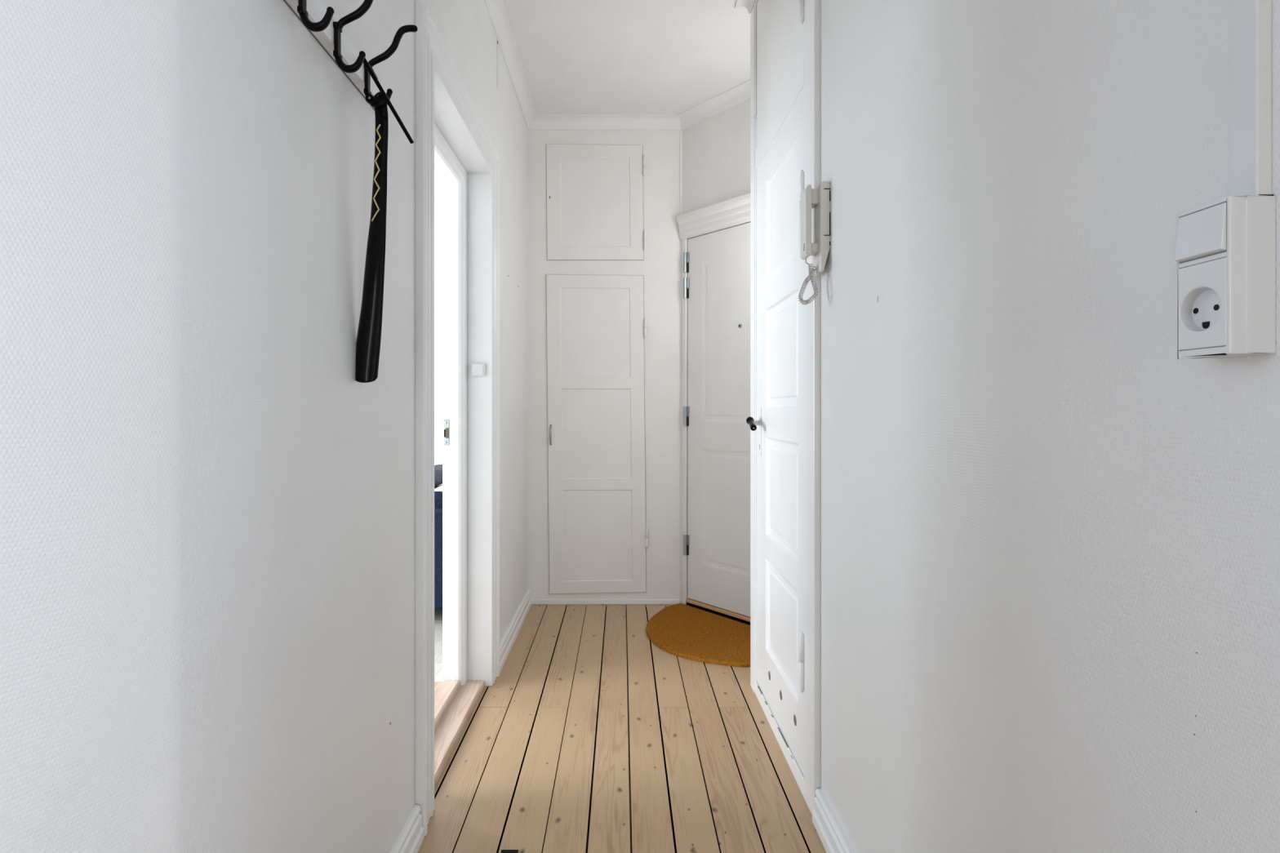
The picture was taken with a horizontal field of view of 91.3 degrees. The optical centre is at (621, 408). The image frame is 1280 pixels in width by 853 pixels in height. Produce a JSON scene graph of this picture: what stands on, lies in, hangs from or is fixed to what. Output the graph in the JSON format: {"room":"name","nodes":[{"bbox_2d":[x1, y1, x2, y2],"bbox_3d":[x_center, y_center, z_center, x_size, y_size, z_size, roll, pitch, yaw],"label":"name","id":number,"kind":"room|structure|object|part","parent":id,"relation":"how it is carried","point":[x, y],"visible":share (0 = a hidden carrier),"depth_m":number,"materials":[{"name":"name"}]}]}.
{"room":"apartment entrance hallway","nodes":[
{"label":"apartment entrance hallway","id":0,"kind":"room"},
{"bbox_2d":[0,0,528,852],"bbox_3d":[-0.714,-0.255,1.985,0.371,2.750,3.270,0,0,0],"label":"wall","id":1,"kind":"structure","parent":0,"point":[207,519],"depth_m":0.81,"materials":[{"name":"paint"}]},
{"bbox_2d":[283,0,417,115],"bbox_3d":[-0.467,-0.674,1.034,0.127,0.163,0.668,0,0,0],"label":"coat rack","id":2,"kind":"object","parent":1,"relation":"attached to","point":[317,20],"visible":0.93,"depth_m":1.10,"materials":[{"name":"black metal"}]},
{"bbox_3d":[-0.502,-0.648,0.983,0.009,0.060,0.018,0,0,0],"label":"plate","id":3,"kind":"part","parent":2,"relation":"part of","materials":[{"name":"black paint"}]},
{"bbox_3d":[-0.502,-0.648,1.104,0.009,0.060,0.018,0,0,0],"label":"plate","id":4,"kind":"part","parent":2,"relation":"part of","materials":[{"name":"black paint"}]},
{"bbox_3d":[-0.454,-0.713,1.104,0.102,0.087,0.012,0,0,0],"label":"arm","id":5,"kind":"part","parent":2,"relation":"part of","materials":[{"name":"black paint"}]},
{"bbox_3d":[-0.502,-0.648,1.234,0.009,0.060,0.018,0,0,0],"label":"plate","id":6,"kind":"part","parent":2,"relation":"part of","materials":[{"name":"black paint"}]},
{"bbox_2d":[355,91,388,382],"bbox_3d":[-0.498,-0.339,1.236,0.077,0.575,0.029,0,0,0],"label":"shoehorn","id":7,"kind":"object","parent":2,"relation":"hanging from","point":[368,340],"visible":0.95,"depth_m":1.24,"materials":[{"name":"black plastic"}]},
{"bbox_2d":[363,57,413,143],"bbox_3d":[-0.450,-0.590,1.206,0.011,0.080,0.191,0,0,7],"label":"stick","id":8,"kind":"object","parent":2,"relation":"hanging from","point":[369,68],"visible":1,"depth_m":1.19,"materials":[{"name":"black paint"}]},
{"bbox_3d":[-0.454,-0.713,1.234,0.102,0.087,0.012,0,0,0],"label":"arm","id":9,"kind":"part","parent":2,"relation":"part of","materials":[{"name":"black paint"}]},
{"bbox_2d":[389,804,423,852],"bbox_3d":[-0.546,1.056,0.969,0.140,0.088,1.261,0,0,8],"label":"baseboard","id":10,"kind":"structure","parent":1,"relation":"attached to","point":[410,839],"depth_m":1.53,"materials":[{"name":"white paint"}]},
{"bbox_2d":[415,0,499,836],"bbox_3d":[-0.642,0.027,2.098,0.276,2.146,0.987,0,0,0],"label":"door frame","id":11,"kind":"structure","parent":1,"relation":"in","point":[453,140],"depth_m":2.43,"materials":[{"name":"white paint"}]},
{"bbox_3d":[-0.682,0.093,2.431,0.026,0.100,0.006,0,0,0],"label":"strike plate","id":12,"kind":"part","parent":11,"relation":"part of","materials":[{"name":"metal"}]},
{"bbox_3d":[-0.654,0.077,2.098,0.085,2.045,0.785,0,0,0],"label":"frame","id":13,"kind":"part","parent":11,"relation":"part of","materials":[{"name":"white paint"}]},
{"bbox_2d":[471,363,485,376],"bbox_3d":[-0.567,-0.153,2.470,0.054,0.052,0.016,0,0,0],"label":"light switch","id":14,"kind":"object","parent":11,"relation":"attached to","point":[477,369],"visible":1,"depth_m":2.46,"materials":[{"name":"white plastic"}]},
{"bbox_2d":[499,588,532,673],"bbox_3d":[-0.518,1.056,3.057,0.024,0.088,0.924,0,0,0],"label":"baseboard","id":15,"kind":"structure","parent":1,"relation":"attached to","point":[506,643],"depth_m":2.97,"materials":[{"name":"white paint"}]},
{"bbox_2d":[434,216,442,465],"bbox_3d":[-2.197,-0.255,3.150,3.205,2.750,6.300,0,0,0],"label":"wall","id":16,"kind":"structure","parent":0,"point":[437,220],"depth_m":5.30,"materials":[{"name":"paint"}]},
{"bbox_2d":[434,0,751,216],"bbox_3d":[-1.200,-1.680,1.150,5.000,0.100,10.300,0,0,0],"label":"ceiling","id":17,"kind":"structure","parent":0,"point":[576,56],"depth_m":2.87,"materials":[{"name":"paint"}]},
{"bbox_2d":[528,129,681,607],"bbox_3d":[-0.138,-0.255,3.570,0.984,2.750,0.100,0,0,0],"label":"wall","id":18,"kind":"structure","parent":0,"point":[660,268],"depth_m":3.52,"materials":[{"name":"paint"}]},
{"bbox_2d":[546,143,646,260],"bbox_3d":[-0.146,-1.161,3.510,0.562,0.655,0.019,0,0,0],"label":"upper cabinet","id":19,"kind":"object","parent":18,"relation":"attached to","point":[594,193],"visible":1,"depth_m":3.52,"materials":[{"name":"paint"}]},
{"bbox_2d":[546,274,648,594],"bbox_3d":[-0.140,0.143,3.501,0.573,1.797,0.034,0,0,0],"label":"closet door","id":20,"kind":"structure","parent":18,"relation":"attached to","point":[597,324],"depth_m":3.52,"materials":[{"name":"paint"}]},
{"bbox_3d":[-0.400,0.148,3.499,0.012,0.118,0.029,0,0,0],"label":"handle","id":21,"kind":"part","parent":20,"relation":"part of","materials":[{"name":"silver metal"}]},
{"bbox_2d":[532,600,679,604],"bbox_3d":[-0.092,1.087,3.516,0.836,0.026,0.008,0,0,0],"label":"baseboard","id":22,"kind":"structure","parent":18,"relation":"attached to","point":[534,602],"depth_m":3.51,"materials":[{"name":"white paint"}]},
{"bbox_2d":[484,0,755,129],"bbox_3d":[0.285,-1.599,1.910,1.630,0.062,3.220,0,0,0],"label":"trim","id":23,"kind":"structure","parent":18,"relation":"attached to","point":[740,93],"depth_m":3.38,"materials":[{"name":"paint"}]},
{"bbox_2d":[680,130,682,599],"bbox_3d":[0.331,-0.243,3.518,0.014,2.634,0.005,0,0,0],"label":"trim","id":24,"kind":"structure","parent":18,"relation":"attached to","point":[681,131],"depth_m":3.52,"materials":[{"name":"paint"}]},
{"bbox_2d":[417,604,826,852],"bbox_3d":[-1.200,1.129,0.768,5.000,0.082,9.537,0,0,0],"label":"floor","id":25,"kind":"structure","parent":0,"point":[590,735],"depth_m":1.98,"materials":[{"name":"brown wood"}]},
{"bbox_2d":[434,486,442,610],"bbox_3d":[-1.205,0.764,4.080,0.830,0.648,1.960,0,0,0],"label":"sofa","id":26,"kind":"object","parent":25,"relation":"on","point":[438,495],"visible":0.02,"depth_m":3.10,"materials":[{"name":"blue fabric"}]},
{"bbox_2d":[434,464,442,486],"bbox_3d":[-1.060,0.388,3.650,0.200,0.095,0.400,0,0,0],"label":"cushion","id":27,"kind":"object","parent":26,"relation":"on","point":[437,468],"visible":0.17,"depth_m":3.46,"materials":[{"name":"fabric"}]},
{"bbox_2d":[434,484,442,493],"bbox_3d":[-0.965,0.439,3.360,0.170,0.143,0.120,0,0,0],"label":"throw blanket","id":28,"kind":"object","parent":26,"relation":"on","point":[439,488],"visible":0.12,"depth_m":3.30,"materials":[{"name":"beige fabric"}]},
{"bbox_3d":[-0.905,0.620,4.080,0.230,0.360,1.640,0,0,0],"label":"backrest","id":29,"kind":"part","parent":26,"relation":"part of","materials":[{"name":"blue fabric"}]},
{"bbox_2d":[500,849,518,852],"bbox_3d":[-0.279,1.099,1.478,0.043,0.003,0.156,0,0,0],"label":"pad","id":30,"kind":"object","parent":25,"relation":"on","point":[502,851],"visible":1,"depth_m":1.55,"materials":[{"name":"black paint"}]},
{"bbox_2d":[645,603,750,666],"bbox_3d":[0.404,1.089,3.003,0.534,0.020,0.853,0,0,-41],"label":"doormat","id":31,"kind":"object","parent":25,"relation":"on","point":[682,630],"visible":0.8,"depth_m":2.98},
{"bbox_2d":[746,0,820,814],"bbox_3d":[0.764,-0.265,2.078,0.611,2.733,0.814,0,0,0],"label":"door","id":32,"kind":"structure","parent":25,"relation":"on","point":[784,421],"depth_m":1.98,"materials":[{"name":"paint"}]},
{"bbox_3d":[0.514,0.085,2.335,0.004,0.180,0.038,0,0,0],"label":"handle plate","id":33,"kind":"part","parent":32,"relation":"part of","materials":[{"name":"white paint"}]},
{"bbox_3d":[0.529,-1.275,2.087,0.026,0.550,0.630,0,0,0],"label":"door","id":34,"kind":"part","parent":32,"relation":"part of","materials":[{"name":"white paint"}]},
{"bbox_3d":[0.529,0.067,2.087,0.026,1.954,0.630,0,0,0],"label":"door","id":35,"kind":"part","parent":32,"relation":"part of","materials":[{"name":"white paint"}]},
{"bbox_2d":[681,98,750,598],"bbox_3d":[0.799,-0.255,3.143,0.200,2.750,1.240,0,0,-41],"label":"wall","id":36,"kind":"structure","parent":0,"point":[716,148],"depth_m":3.33,"materials":[{"name":"paint"}]},
{"bbox_2d":[676,192,750,625],"bbox_3d":[0.657,0.015,3.161,0.108,2.171,0.954,0,0,-41],"label":"door","id":37,"kind":"structure","parent":36,"relation":"in","point":[717,540],"depth_m":3.32,"materials":[{"name":"paint"}]},
{"bbox_3d":[0.635,-1.010,3.141,0.048,0.122,0.954,0,0,-41],"label":"head cornice","id":38,"kind":"part","parent":37,"relation":"part of","materials":[{"name":"paint"}]},
{"bbox_2d":[820,0,1279,852],"bbox_3d":[0.610,-0.255,0.387,0.160,2.750,2.573,0,0,0],"label":"wall","id":39,"kind":"structure","parent":0,"point":[1050,533],"depth_m":0.80,"materials":[{"name":"paint"}]},
{"bbox_2d":[798,181,830,305],"bbox_3d":[0.493,-0.424,1.629,0.075,0.311,0.076,0,0,0],"label":"phone","id":40,"kind":"object","parent":39,"relation":"attached to","point":[818,199],"visible":1,"depth_m":1.61,"materials":[{"name":"grey plastic"}]},
{"bbox_3d":[0.482,-0.335,1.624,0.056,0.132,0.020,0,0,-13],"label":"coiled cord","id":41,"kind":"part","parent":40,"relation":"part of","materials":[{"name":"white plastic"}]},
{"bbox_2d":[812,788,854,852],"bbox_3d":[0.518,1.056,1.062,0.024,0.088,1.212,0,0,0],"label":"baseboard","id":42,"kind":"structure","parent":39,"relation":"attached to","point":[833,839],"depth_m":1.56,"materials":[{"name":"white paint"}]},
{"bbox_2d":[1174,194,1275,359],"bbox_3d":[0.509,-0.108,0.532,0.042,0.130,0.052,0,0,0],"label":"wall socket","id":43,"kind":"object","parent":39,"relation":"attached to","point":[1225,255],"visible":1,"depth_m":0.51,"materials":[{"name":"white plastic"}]},
{"bbox_2d":[1229,0,1273,195],"bbox_3d":[0.524,-0.901,0.521,0.012,1.457,0.025,0,0,0],"label":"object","id":44,"kind":"object","parent":39,"relation":"attached to","point":[1250,20],"visible":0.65,"depth_m":0.52,"materials":[{"name":"white plastic"}]}
]}

